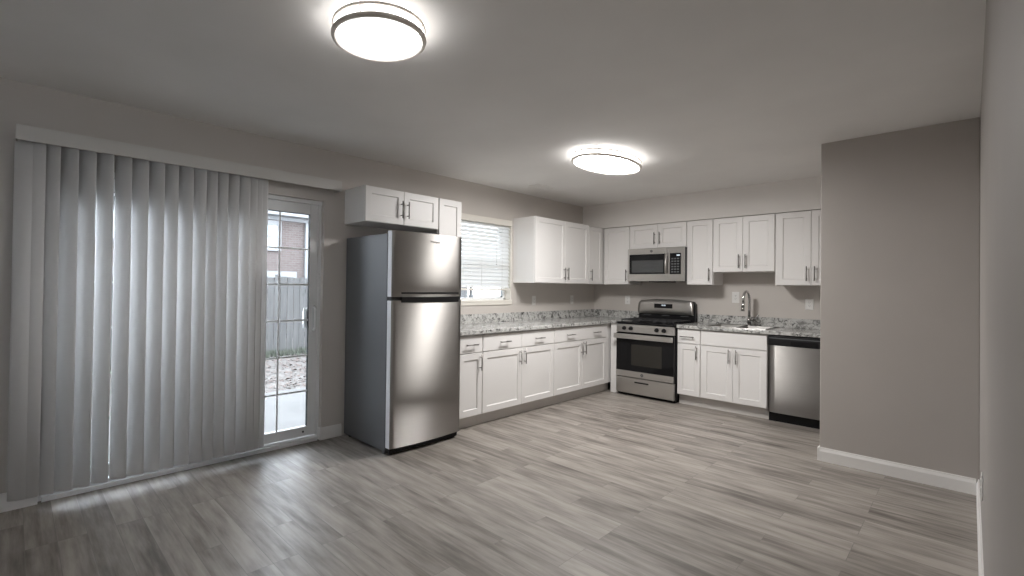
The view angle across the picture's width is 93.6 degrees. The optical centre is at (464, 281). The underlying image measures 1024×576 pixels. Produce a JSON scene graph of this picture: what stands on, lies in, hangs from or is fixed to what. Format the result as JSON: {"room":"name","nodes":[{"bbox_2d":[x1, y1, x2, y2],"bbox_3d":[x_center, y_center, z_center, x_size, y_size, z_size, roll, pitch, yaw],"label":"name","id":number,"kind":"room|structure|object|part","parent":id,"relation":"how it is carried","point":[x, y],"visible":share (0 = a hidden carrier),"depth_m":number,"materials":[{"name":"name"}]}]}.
{"room":"kitchen","nodes":[
{"label":"kitchen","id":0,"kind":"room"},
{"bbox_2d":[0,77,593,493],"bbox_3d":[-1.342,0.103,4.053,9.097,2.478,0.140,1,-1,-43],"label":"wall","id":1,"kind":"structure","parent":0,"point":[22,103],"depth_m":3.98,"materials":[{"name":"beige paint"}]},
{"bbox_2d":[0,423,341,512],"bbox_3d":[-2.810,1.257,2.595,4.718,0.104,0.059,1,-1,-43],"label":"baseboard","id":2,"kind":"structure","parent":1,"relation":"attached to","point":[327,432],"depth_m":2.81,"materials":[{"name":"white paint"}]},
{"bbox_2d":[7,124,341,501],"bbox_3d":[-1.833,0.193,3.411,2.035,2.133,0.119,1,-1,-43],"label":"vertical blind","id":3,"kind":"object","parent":1,"relation":"attached to","point":[193,290],"visible":1,"depth_m":3.10,"materials":[{"name":"grey plastic"}]},
{"bbox_2d":[37,170,321,501],"bbox_3d":[-1.915,0.312,3.510,1.815,2.035,0.144,1,-1,-43],"label":"door","id":4,"kind":"structure","parent":1,"relation":"in","point":[275,440],"depth_m":4.01,"materials":[{"name":"white plastic"}]},
{"bbox_3d":[-2.257,0.301,3.243,0.889,1.956,0.036,1,-1,-43],"label":"fixed panel","id":5,"kind":"part","parent":4,"relation":"part of","materials":[{"name":"glass"}]},
{"bbox_3d":[-1.929,1.308,3.503,1.757,0.042,0.138,1,-1,-43],"label":"sill","id":6,"kind":"part","parent":4,"relation":"part of","materials":[{"name":"white plastic"}]},
{"bbox_2d":[265,211,308,431],"bbox_3d":[-1.602,0.316,3.794,0.767,1.791,0.006,1,-1,-43],"label":"grille","id":7,"kind":"object","parent":4,"relation":"attached to","point":[305,319],"depth_m":3.97,"materials":[{"name":"white plastic"}]},
{"bbox_3d":[-1.606,0.315,3.799,0.911,1.956,0.036,1,-1,-43],"label":"sliding panel","id":8,"kind":"part","parent":4,"relation":"part of","materials":[{"name":"white plastic"}]},
{"bbox_3d":[-1.350,0.307,4.101,0.082,0.170,0.050,1,-1,-43],"label":"outside handle","id":9,"kind":"part","parent":4,"relation":"part of","materials":[{"name":"white plastic"}]},
{"bbox_3d":[-1.268,0.308,4.057,0.032,0.270,0.052,1,-1,-43],"label":"handle","id":10,"kind":"part","parent":4,"relation":"part of","materials":[{"name":"white plastic"}]},
{"bbox_2d":[344,185,437,231],"bbox_3d":[-0.636,-0.654,4.363,0.799,0.304,0.376,1,-1,-43],"label":"upper cabinet","id":11,"kind":"object","parent":1,"relation":"attached to","point":[365,205],"visible":0.96,"depth_m":4.20,"materials":[{"name":"white paint"}]},
{"bbox_3d":[-0.685,-0.657,4.123,0.392,0.296,0.019,1,-1,-43],"label":"door","id":12,"kind":"part","parent":11,"relation":"part of","materials":[{"name":"white paint"}]},
{"bbox_3d":[-0.547,-0.636,4.215,0.011,0.150,0.038,1,-1,-43],"label":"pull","id":13,"kind":"part","parent":11,"relation":"part of","materials":[{"name":"silver metal"}]},
{"bbox_3d":[-0.396,-0.651,4.396,0.396,0.296,0.019,1,-1,-43],"label":"door","id":14,"kind":"part","parent":11,"relation":"part of","materials":[{"name":"white paint"}]},
{"bbox_2d":[420,198,461,236],"bbox_3d":[-0.238,-0.405,4.739,0.296,0.784,0.376,1,-1,-43],"label":"upper cabinet","id":15,"kind":"object","parent":1,"relation":"attached to","point":[449,211],"visible":0.18,"depth_m":4.63,"materials":[{"name":"white paint"}]},
{"bbox_3d":[-0.140,-0.405,4.638,0.285,0.776,0.019,1,-1,-43],"label":"door","id":16,"kind":"part","parent":15,"relation":"part of","materials":[{"name":"white paint"}]},
{"bbox_2d":[460,227,511,305],"bbox_3d":[0.166,-0.242,5.457,1.006,1.006,0.148,1,-1,-43],"label":"window","id":17,"kind":"structure","parent":1,"relation":"in","point":[504,296],"depth_m":5.73,"materials":[{"name":"white plastic"}]},
{"bbox_2d":[461,213,511,289],"bbox_3d":[0.189,-0.325,5.435,0.978,0.836,0.072,1,-1,-43],"label":"window blind","id":18,"kind":"object","parent":17,"relation":"attached to","point":[473,274],"visible":0.63,"depth_m":5.48,"materials":[{"name":"white plastic"}]},
{"bbox_3d":[0.179,0.082,5.437,0.972,0.022,0.047,1,-1,-43],"label":"rail","id":19,"kind":"part","parent":18,"relation":"part of","materials":[{"name":"white plastic"}]},
{"bbox_3d":[0.173,0.233,5.438,1.006,0.056,0.108,1,-1,-43],"label":"sill","id":20,"kind":"part","parent":17,"relation":"part of","materials":[{"name":"white wood"}]},
{"bbox_3d":[0.129,-0.260,5.497,0.926,0.880,0.004,1,-1,-43],"label":"glass pane","id":21,"kind":"part","parent":17,"relation":"part of","materials":[{"name":"glass"}]},
{"bbox_2d":[532,296,535,304],"bbox_3d":[0.882,0.235,6.052,0.072,0.117,0.008,1,-1,-43],"label":"wall outlet","id":22,"kind":"object","parent":1,"relation":"attached to","point":[533,297],"visible":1,"depth_m":6.05,"materials":[{"name":"white plastic"}]},
{"bbox_2d":[460,309,638,323],"bbox_3d":[0.964,0.422,5.631,3.286,0.102,0.731,1,-1,-43],"label":"backsplash","id":23,"kind":"structure","parent":1,"relation":"attached to","point":[514,316],"depth_m":6.14,"materials":[{"name":"stone"}]},
{"bbox_2d":[513,216,588,283],"bbox_3d":[1.131,-0.371,6.033,1.131,0.777,0.376,1,-1,-43],"label":"upper cabinet","id":24,"kind":"object","parent":1,"relation":"attached to","point":[545,250],"visible":1,"depth_m":5.76,"materials":[{"name":"white paint"}]},
{"bbox_3d":[1.036,-0.375,5.748,0.594,0.769,0.019,1,-1,-43],"label":"door","id":25,"kind":"part","parent":24,"relation":"part of","materials":[{"name":"white paint"}]},
{"bbox_3d":[1.445,-0.366,6.135,0.524,0.769,0.019,1,-1,-43],"label":"door","id":26,"kind":"part","parent":24,"relation":"part of","materials":[{"name":"white paint"}]},
{"bbox_2d":[588,227,608,284],"bbox_3d":[1.794,-0.350,6.659,0.689,0.764,0.376,1,-1,-43],"label":"upper cabinet","id":27,"kind":"object","parent":1,"relation":"attached to","point":[596,235],"visible":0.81,"depth_m":6.46,"materials":[{"name":"white paint"}]},
{"bbox_3d":[1.762,-0.353,6.435,0.325,0.756,0.019,1,-1,-43],"label":"door","id":28,"kind":"part","parent":27,"relation":"part of","materials":[{"name":"white paint"}]},
{"bbox_2d":[0,382,978,575],"bbox_3d":[0.007,1.385,2.594,9.097,0.080,4.120,1,-1,-43],"label":"floor","id":29,"kind":"structure","parent":0,"point":[603,483],"depth_m":2.80,"materials":[{"name":"grey wood"}]},
{"bbox_2d":[344,230,461,454],"bbox_3d":[-0.529,0.478,4.188,0.738,1.752,0.732,1,-1,-43],"label":"refrigerator","id":30,"kind":"object","parent":29,"relation":"on","point":[402,388],"visible":1,"depth_m":3.90,"materials":[{"name":"grey metal"}]},
{"bbox_3d":[-0.590,0.718,3.711,0.002,1.144,0.052,1,-1,-43],"label":"edge trim","id":31,"kind":"part","parent":30,"relation":"part of","materials":[{"name":"white metal"}]},
{"bbox_3d":[-0.579,-0.144,3.720,0.002,0.516,0.052,1,-1,-43],"label":"edge trim","id":32,"kind":"part","parent":30,"relation":"part of","materials":[{"name":"white metal"}]},
{"bbox_3d":[-0.313,0.724,3.956,0.735,1.148,0.078,1,-1,-43],"label":"door","id":33,"kind":"part","parent":30,"relation":"part of","materials":[{"name":"silver metal"}]},
{"bbox_3d":[-0.302,-0.138,3.964,0.735,0.520,0.078,1,-1,-43],"label":"freezer door","id":34,"kind":"part","parent":30,"relation":"part of","materials":[{"name":"silver metal"}]},
{"bbox_2d":[459,334,482,428],"bbox_3d":[-0.140,0.925,4.638,0.304,0.876,0.662,1,-1,-43],"label":"base cabinet","id":35,"kind":"object","parent":29,"relation":"on","point":[471,357],"visible":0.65,"depth_m":4.44,"materials":[{"name":"white paint"}]},
{"bbox_3d":[0.054,0.955,4.431,0.295,0.578,0.019,1,-1,-43],"label":"door","id":36,"kind":"part","parent":35,"relation":"part of","materials":[{"name":"white paint"}]},
{"bbox_3d":[0.059,0.579,4.435,0.295,0.153,0.019,1,-1,-43],"label":"drawer","id":37,"kind":"part","parent":35,"relation":"part of","materials":[{"name":"white paint"}]},
{"bbox_2d":[476,328,553,424],"bbox_3d":[0.383,0.937,5.132,1.131,0.876,0.662,1,-1,-43],"label":"base cabinet","id":38,"kind":"object","parent":29,"relation":"on","point":[518,371],"visible":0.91,"depth_m":4.88,"materials":[{"name":"white paint"}]},
{"bbox_3d":[0.377,0.962,4.736,0.568,0.578,0.019,1,-1,-43],"label":"door","id":39,"kind":"part","parent":38,"relation":"part of","materials":[{"name":"white paint"}]},
{"bbox_3d":[0.381,0.586,4.739,0.568,0.153,0.019,1,-1,-43],"label":"drawer","id":40,"kind":"part","parent":38,"relation":"part of","materials":[{"name":"white paint"}]},
{"bbox_3d":[0.785,0.971,5.121,0.550,0.578,0.019,1,-1,-43],"label":"door","id":41,"kind":"part","parent":38,"relation":"part of","materials":[{"name":"white paint"}]},
{"bbox_3d":[0.790,0.596,5.125,0.550,0.153,0.019,1,-1,-43],"label":"drawer","id":42,"kind":"part","parent":38,"relation":"part of","materials":[{"name":"white paint"}]},
{"bbox_2d":[548,323,610,405],"bbox_3d":[1.460,0.961,6.149,1.829,0.876,0.662,1,-1,-43],"label":"base cabinet","id":43,"kind":"object","parent":29,"relation":"on","point":[582,354],"visible":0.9,"depth_m":5.70,"materials":[{"name":"white paint"}]},
{"bbox_2d":[460,309,638,335],"bbox_3d":[0.963,0.441,5.631,3.286,0.140,0.731,1,-1,-43],"label":"countertop","id":44,"kind":"structure","parent":43,"relation":"on","point":[471,324],"depth_m":5.68,"materials":[{"name":"stone"}]},
{"bbox_3d":[1.196,0.980,5.510,0.560,0.578,0.019,1,-1,-43],"label":"door","id":45,"kind":"part","parent":43,"relation":"part of","materials":[{"name":"white paint"}]},
{"bbox_3d":[1.401,0.609,5.702,1.110,0.153,0.019,1,-1,-43],"label":"drawer","id":46,"kind":"part","parent":43,"relation":"part of","materials":[{"name":"white paint"}]},
{"bbox_3d":[1.601,0.989,5.892,0.546,0.578,0.019,1,-1,-43],"label":"door","id":47,"kind":"part","parent":43,"relation":"part of","materials":[{"name":"white paint"}]},
{"bbox_2d":[610,323,618,392],"bbox_3d":[1.921,0.966,6.101,0.019,0.876,0.102,1,-1,-43],"label":"filler panel","id":48,"kind":"object","parent":29,"relation":"on","point":[613,325],"visible":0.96,"depth_m":6.10,"materials":[{"name":"white paint"}]},
{"bbox_2d":[614,299,696,402],"bbox_3d":[2.379,0.813,5.960,0.722,1.192,0.735,1,-1,-43],"label":"gas range","id":49,"kind":"object","parent":29,"relation":"on","point":[646,344],"visible":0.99,"depth_m":5.79,"materials":[{"name":"silver metal"}]},
{"bbox_3d":[2.140,0.665,5.734,0.060,0.060,0.735,1,-1,-43],"label":"handle","id":50,"kind":"part","parent":49,"relation":"part of","materials":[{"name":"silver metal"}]},
{"bbox_3d":[2.176,0.896,5.769,0.046,0.536,0.719,1,-1,-43],"label":"oven door","id":51,"kind":"part","parent":49,"relation":"part of","materials":[{"name":"black glass"}]},
{"bbox_3d":[2.172,1.271,5.766,0.044,0.190,0.719,1,-1,-43],"label":"drawer","id":52,"kind":"part","parent":49,"relation":"part of","materials":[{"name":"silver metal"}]},
{"bbox_3d":[2.179,0.572,5.771,0.049,0.095,0.719,1,-1,-43],"label":"control panel","id":53,"kind":"part","parent":49,"relation":"part of","materials":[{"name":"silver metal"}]},
{"bbox_2d":[617,320,686,326],"bbox_3d":[2.381,0.509,5.962,0.585,0.022,0.732,1,-1,-43],"label":"cooktop","id":54,"kind":"object","parent":49,"relation":"in","point":[631,323],"depth_m":5.79,"materials":[{"name":"black metal"}]},
{"bbox_2d":[677,328,702,406],"bbox_3d":[2.758,0.972,5.630,0.662,0.876,0.256,1,-1,-43],"label":"base cabinet","id":55,"kind":"object","parent":29,"relation":"on","point":[689,340],"visible":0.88,"depth_m":5.43,"materials":[{"name":"white paint"}]},
{"bbox_3d":[2.551,0.997,5.435,0.019,0.578,0.248,1,-1,-43],"label":"door","id":56,"kind":"part","parent":55,"relation":"part of","materials":[{"name":"white paint"}]},
{"bbox_3d":[2.556,0.621,5.439,0.019,0.153,0.248,1,-1,-43],"label":"drawer","id":57,"kind":"part","parent":55,"relation":"part of","materials":[{"name":"white paint"}]},
{"bbox_2d":[676,314,819,337],"bbox_3d":[3.200,0.465,5.181,0.650,0.140,1.519,1,-1,-43],"label":"countertop","id":58,"kind":"structure","parent":55,"relation":"on","point":[788,326],"depth_m":5.25,"materials":[{"name":"stone"}]},
{"bbox_2d":[705,324,779,329],"bbox_3d":[3.084,0.581,5.304,0.535,0.180,0.600,1,-1,-43],"label":"sink","id":59,"kind":"object","parent":58,"relation":"in","point":[714,325],"visible":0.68,"depth_m":5.34,"materials":[{"name":"grey metal"}]},
{"bbox_3d":[2.951,0.583,5.376,0.386,0.174,0.259,1,-1,-43],"label":"bowl","id":60,"kind":"part","parent":59,"relation":"part of","materials":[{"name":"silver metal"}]},
{"bbox_3d":[3.148,0.583,5.167,0.386,0.174,0.259,1,-1,-43],"label":"bowl","id":61,"kind":"part","parent":59,"relation":"part of","materials":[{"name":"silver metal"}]},
{"bbox_2d":[741,290,758,325],"bbox_3d":[3.186,0.293,5.398,0.222,0.398,0.129,1,-1,-12],"label":"faucet","id":62,"kind":"object","parent":58,"relation":"on","point":[749,319],"visible":1,"depth_m":5.42,"materials":[{"name":"silver metal"}]},
{"bbox_3d":[3.181,0.243,5.393,0.199,0.298,0.027,1,-1,-39],"label":"spout","id":63,"kind":"part","parent":62,"relation":"part of","materials":[{"name":"silver metal"}]},
{"bbox_2d":[701,330,770,418],"bbox_3d":[3.070,0.973,5.299,0.662,0.876,0.651,1,-1,-43],"label":"base cabinet","id":64,"kind":"object","parent":29,"relation":"on","point":[734,365],"visible":0.94,"depth_m":5.08,"materials":[{"name":"white paint"}]},
{"bbox_3d":[2.754,0.997,5.219,0.019,0.578,0.322,1,-1,-43],"label":"door","id":65,"kind":"part","parent":64,"relation":"part of","materials":[{"name":"white paint"}]},
{"bbox_3d":[2.869,0.622,5.107,0.019,0.153,0.640,1,-1,-43],"label":"false drawer panel","id":66,"kind":"part","parent":64,"relation":"part of","materials":[{"name":"white paint"}]},
{"bbox_3d":[2.975,0.997,4.986,0.019,0.578,0.316,1,-1,-43],"label":"door","id":67,"kind":"part","parent":64,"relation":"part of","materials":[{"name":"white paint"}]},
{"bbox_2d":[768,335,819,428],"bbox_3d":[3.506,0.978,4.843,0.644,0.868,0.596,1,-1,-43],"label":"dishwasher","id":68,"kind":"object","parent":29,"relation":"on","point":[793,361],"visible":0.62,"depth_m":4.68,"materials":[{"name":"silver metal"}]},
{"bbox_3d":[3.320,1.359,4.668,0.024,0.097,0.596,1,-1,-43],"label":"toe panel","id":69,"kind":"part","parent":68,"relation":"part of","materials":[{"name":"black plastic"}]},
{"bbox_3d":[3.284,0.606,4.621,0.005,0.042,0.220,1,-1,-43],"label":"pocket handle","id":70,"kind":"part","parent":68,"relation":"part of","materials":[{"name":"black plastic"}]},
{"bbox_2d":[0,0,985,206],"bbox_3d":[0.040,-1.183,2.620,9.097,0.100,4.120,1,-1,-43],"label":"ceiling","id":71,"kind":"structure","parent":0,"point":[709,95],"depth_m":2.63,"materials":[{"name":"white paint"}]},
{"bbox_2d":[331,0,425,62],"bbox_3d":[-0.375,-1.103,2.117,0.416,0.079,0.416,1,-1,-43],"label":"ceiling light","id":72,"kind":"object","parent":71,"relation":"attached to","point":[371,30],"visible":1,"depth_m":2.05,"materials":[{"name":"white plastic"}]},
{"bbox_2d":[338,17,419,57],"bbox_3d":[-0.376,-1.076,2.117,0.356,0.003,0.356,0,-1,33],"label":"diffuser","id":73,"kind":"object","parent":72,"relation":"attached to","point":[364,37],"depth_m":2.10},
{"bbox_2d":[571,146,641,174],"bbox_3d":[1.264,-1.061,4.215,0.866,0.079,0.468,1,-1,-43],"label":"ceiling light","id":74,"kind":"object","parent":71,"relation":"attached to","point":[596,159],"visible":1,"depth_m":4.09,"materials":[{"name":"white plastic"}]},
{"bbox_2d":[575,156,638,172],"bbox_3d":[1.263,-1.031,4.215,0.806,0.008,0.408,1,-1,-43],"label":"diffuser","id":75,"kind":"object","parent":74,"relation":"attached to","point":[596,164],"depth_m":4.18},
{"bbox_2d":[583,176,820,228],"bbox_3d":[2.833,-0.899,5.842,0.322,0.331,2.990,1,-1,-43],"label":"wall","id":76,"kind":"structure","parent":0,"point":[804,194],"depth_m":5.55,"materials":[{"name":"paint"}]},
{"bbox_2d":[594,273,820,322],"bbox_3d":[3.328,0.178,5.630,0.140,2.478,3.980,1,-1,-43],"label":"wall","id":77,"kind":"structure","parent":0,"point":[768,299],"depth_m":5.70,"materials":[{"name":"beige paint"}]},
{"bbox_2d":[604,226,640,284],"bbox_3d":[2.147,-0.347,6.516,0.376,0.764,0.379,1,-1,-43],"label":"upper cabinet","id":78,"kind":"object","parent":77,"relation":"attached to","point":[616,240],"visible":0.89,"depth_m":6.42,"materials":[{"name":"white paint"}]},
{"bbox_3d":[2.047,-0.349,6.417,0.019,0.756,0.366,1,-1,-43],"label":"door","id":79,"kind":"part","parent":78,"relation":"part of","materials":[{"name":"white paint"}]},
{"bbox_2d":[625,296,629,303],"bbox_3d":[2.268,0.249,6.642,0.008,0.117,0.072,1,-1,-43],"label":"wall outlet","id":80,"kind":"object","parent":77,"relation":"attached to","point":[627,298],"visible":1,"depth_m":6.64,"materials":[{"name":"white plastic"}]},
{"bbox_2d":[630,221,687,248],"bbox_3d":[2.532,-0.575,6.114,0.376,0.306,0.730,1,-1,-43],"label":"upper cabinet","id":81,"kind":"object","parent":77,"relation":"attached to","point":[664,235],"visible":0.84,"depth_m":5.99,"materials":[{"name":"white paint"}]},
{"bbox_3d":[2.308,-0.578,6.146,0.019,0.298,0.366,1,-1,-43],"label":"door","id":82,"kind":"part","parent":81,"relation":"part of","materials":[{"name":"white paint"}]},
{"bbox_2d":[628,247,686,282],"bbox_3d":[2.503,-0.207,6.071,0.459,0.424,0.722,1,-1,-43],"label":"microwave","id":83,"kind":"object","parent":81,"relation":"attached to","point":[668,264],"visible":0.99,"depth_m":5.92,"materials":[{"name":"silver metal"}]},
{"bbox_3d":[2.310,-0.216,6.017,0.014,0.412,0.535,1,-1,-43],"label":"door","id":84,"kind":"part","parent":83,"relation":"part of","materials":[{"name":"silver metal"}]},
{"bbox_3d":[2.455,-0.225,5.821,0.045,0.240,0.027,1,-1,-43],"label":"handle","id":85,"kind":"part","parent":83,"relation":"part of","materials":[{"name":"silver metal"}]},
{"bbox_3d":[2.558,-0.215,5.754,0.014,0.412,0.186,1,-1,-43],"label":"control panel","id":86,"kind":"part","parent":83,"relation":"part of","materials":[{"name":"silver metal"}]},
{"bbox_3d":[2.556,-0.577,5.883,0.019,0.298,0.352,1,-1,-43],"label":"door","id":87,"kind":"part","parent":81,"relation":"part of","materials":[{"name":"white paint"}]},
{"bbox_2d":[687,219,722,284],"bbox_3d":[2.882,-0.345,5.738,0.376,0.764,0.295,1,-1,-43],"label":"upper cabinet","id":88,"kind":"object","parent":77,"relation":"attached to","point":[700,233],"visible":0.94,"depth_m":5.63,"materials":[{"name":"white paint"}]},
{"bbox_2d":[732,292,739,302],"bbox_3d":[3.207,0.181,5.650,0.008,0.130,0.080,1,-1,-43],"label":"wall outlet","id":89,"kind":"object","parent":77,"relation":"attached to","point":[735,295],"visible":1,"depth_m":5.65,"materials":[{"name":"white plastic"}]},
{"bbox_2d":[713,214,775,272],"bbox_3d":[3.197,-0.418,5.406,0.376,0.618,0.617,1,-1,-43],"label":"upper cabinet","id":90,"kind":"object","parent":77,"relation":"attached to","point":[745,244],"visible":0.92,"depth_m":5.29,"materials":[{"name":"white paint"}]},
{"bbox_3d":[2.990,-0.420,5.420,0.019,0.610,0.302,1,-1,-43],"label":"door","id":91,"kind":"part","parent":90,"relation":"part of","materials":[{"name":"white paint"}]},
{"bbox_3d":[3.199,-0.420,5.198,0.019,0.610,0.303,1,-1,-43],"label":"door","id":92,"kind":"part","parent":90,"relation":"part of","materials":[{"name":"white paint"}]},
{"bbox_2d":[698,314,819,329],"bbox_3d":[3.430,0.451,5.398,0.020,0.102,1.519,1,-1,-43],"label":"backsplash","id":93,"kind":"structure","parent":77,"relation":"attached to","point":[703,318],"depth_m":5.41,"materials":[{"name":"stone"}]},
{"bbox_2d":[775,210,820,285],"bbox_3d":[3.620,-0.344,4.956,0.376,0.764,0.617,1,-1,-43],"label":"upper cabinet","id":94,"kind":"object","parent":77,"relation":"attached to","point":[798,234],"visible":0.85,"depth_m":4.93,"materials":[{"name":"white paint"}]},
{"bbox_3d":[3.625,-0.346,4.745,0.019,0.756,0.294,1,-1,-43],"label":"door","id":95,"kind":"part","parent":94,"relation":"part of","materials":[{"name":"white paint"}]},
{"bbox_2d":[805,299,813,309],"bbox_3d":[3.700,0.239,5.126,0.008,0.117,0.072,1,-1,-43],"label":"wall outlet","id":96,"kind":"object","parent":77,"relation":"attached to","point":[809,303],"visible":1,"depth_m":5.12,"materials":[{"name":"white plastic"}]},
{"bbox_2d":[820,117,979,482],"bbox_3d":[3.669,0.166,3.993,1.611,2.478,0.850,1,-1,-43],"label":"wall partition","id":97,"kind":"structure","parent":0,"point":[900,303],"depth_m":3.40,"materials":[{"name":"beige paint"}]},
{"bbox_2d":[817,445,975,494],"bbox_3d":[3.397,1.347,3.757,0.958,0.104,0.848,1,-1,-43],"label":"baseboard","id":98,"kind":"structure","parent":97,"relation":"attached to","point":[954,482],"depth_m":3.39,"materials":[{"name":"white paint"}]},
{"bbox_2d":[979,0,1023,575],"bbox_3d":[1.339,0.107,1.112,8.957,2.478,0.140,1,-1,-43],"label":"wall","id":99,"kind":"structure","parent":0,"point":[1001,453],"depth_m":0.88,"materials":[{"name":"beige paint"}]},
{"bbox_2d":[976,479,983,575],"bbox_3d":[0.736,1.282,0.651,7.206,0.104,0.014,1,-1,-43],"label":"baseboard","id":100,"kind":"structure","parent":99,"relation":"attached to","point":[979,524],"depth_m":2.46,"materials":[{"name":"white paint"}]},
{"bbox_2d":[980,472,982,500],"bbox_3d":[2.427,0.957,2.243,0.072,0.117,0.008,1,-1,-43],"label":"wall outlet","id":101,"kind":"object","parent":99,"relation":"attached to","point":[981,478],"visible":1,"depth_m":2.22,"materials":[{"name":"white plastic"}]},
{"bbox_3d":[2.428,0.957,2.243,0.072,0.117,0.006,1,-1,-43],"label":"plate","id":102,"kind":"part","parent":101,"relation":"part of","materials":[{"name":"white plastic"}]},
{"label":"outside","id":103,"kind":"structure","parent":0,"visible":0},
{"bbox_2d":[91,295,497,416],"bbox_3d":[-16.900,1.696,32.423,100.000,0.170,57.249,1,-1,-43],"label":"ground","id":104,"kind":"structure","parent":103,"point":[270,363],"depth_m":8.06,"materials":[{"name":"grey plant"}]},
{"bbox_2d":[90,387,305,465],"bbox_3d":[-2.166,1.543,5.171,14.000,0.100,2.608,1,-1,-43],"label":"patio","id":105,"kind":"structure","parent":104,"relation":"on","point":[291,407],"depth_m":5.54,"materials":[{"name":"concrete"}]},
{"bbox_2d":[91,356,305,414],"bbox_3d":[-3.725,1.503,7.695,7.237,0.044,3.170,1,-1,-43],"label":"fallen leaves","id":106,"kind":"object","parent":104,"relation":"on","point":[297,359],"visible":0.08,"depth_m":8.01,"materials":[{"name":"brown plant"}]},
{"bbox_2d":[92,346,305,372],"bbox_3d":[-4.954,1.453,9.208,8.560,0.150,0.696,1,-1,-43],"label":"grass","id":107,"kind":"structure","parent":104,"relation":"on","point":[285,352],"depth_m":10.17,"materials":[{"name":"grey"}]},
{"bbox_2d":[94,193,308,328],"bbox_3d":[-12.254,-1.329,14.282,14.350,5.630,7.000,1,-1,-43],"label":"house","id":108,"kind":"structure","parent":104,"relation":"on","point":[294,227],"depth_m":16.07,"materials":[{"name":"red brick"}]},
{"bbox_3d":[-9.310,-1.565,12.919,1.350,0.750,0.017,1,-1,-43],"label":"pane","id":109,"kind":"part","parent":108,"relation":"part of","materials":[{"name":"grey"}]},
{"bbox_3d":[-6.679,-1.506,15.404,1.350,0.750,0.017,1,-1,-43],"label":"pane","id":110,"kind":"part","parent":108,"relation":"part of","materials":[{"name":"grey"}]},
{"bbox_2d":[92,274,472,364],"bbox_3d":[-5.678,0.658,9.158,16.340,1.720,0.157,1,-1,-43],"label":"fence","id":111,"kind":"object","parent":104,"relation":"on","point":[294,334],"visible":0.06,"depth_m":10.68,"materials":[{"name":"grey wood"}]},
{"bbox_3d":[0.206,0.790,14.760,0.090,1.720,0.090,1,-1,-43],"label":"post","id":112,"kind":"part","parent":111,"relation":"part of","materials":[{"name":"grey wood"}]}
]}

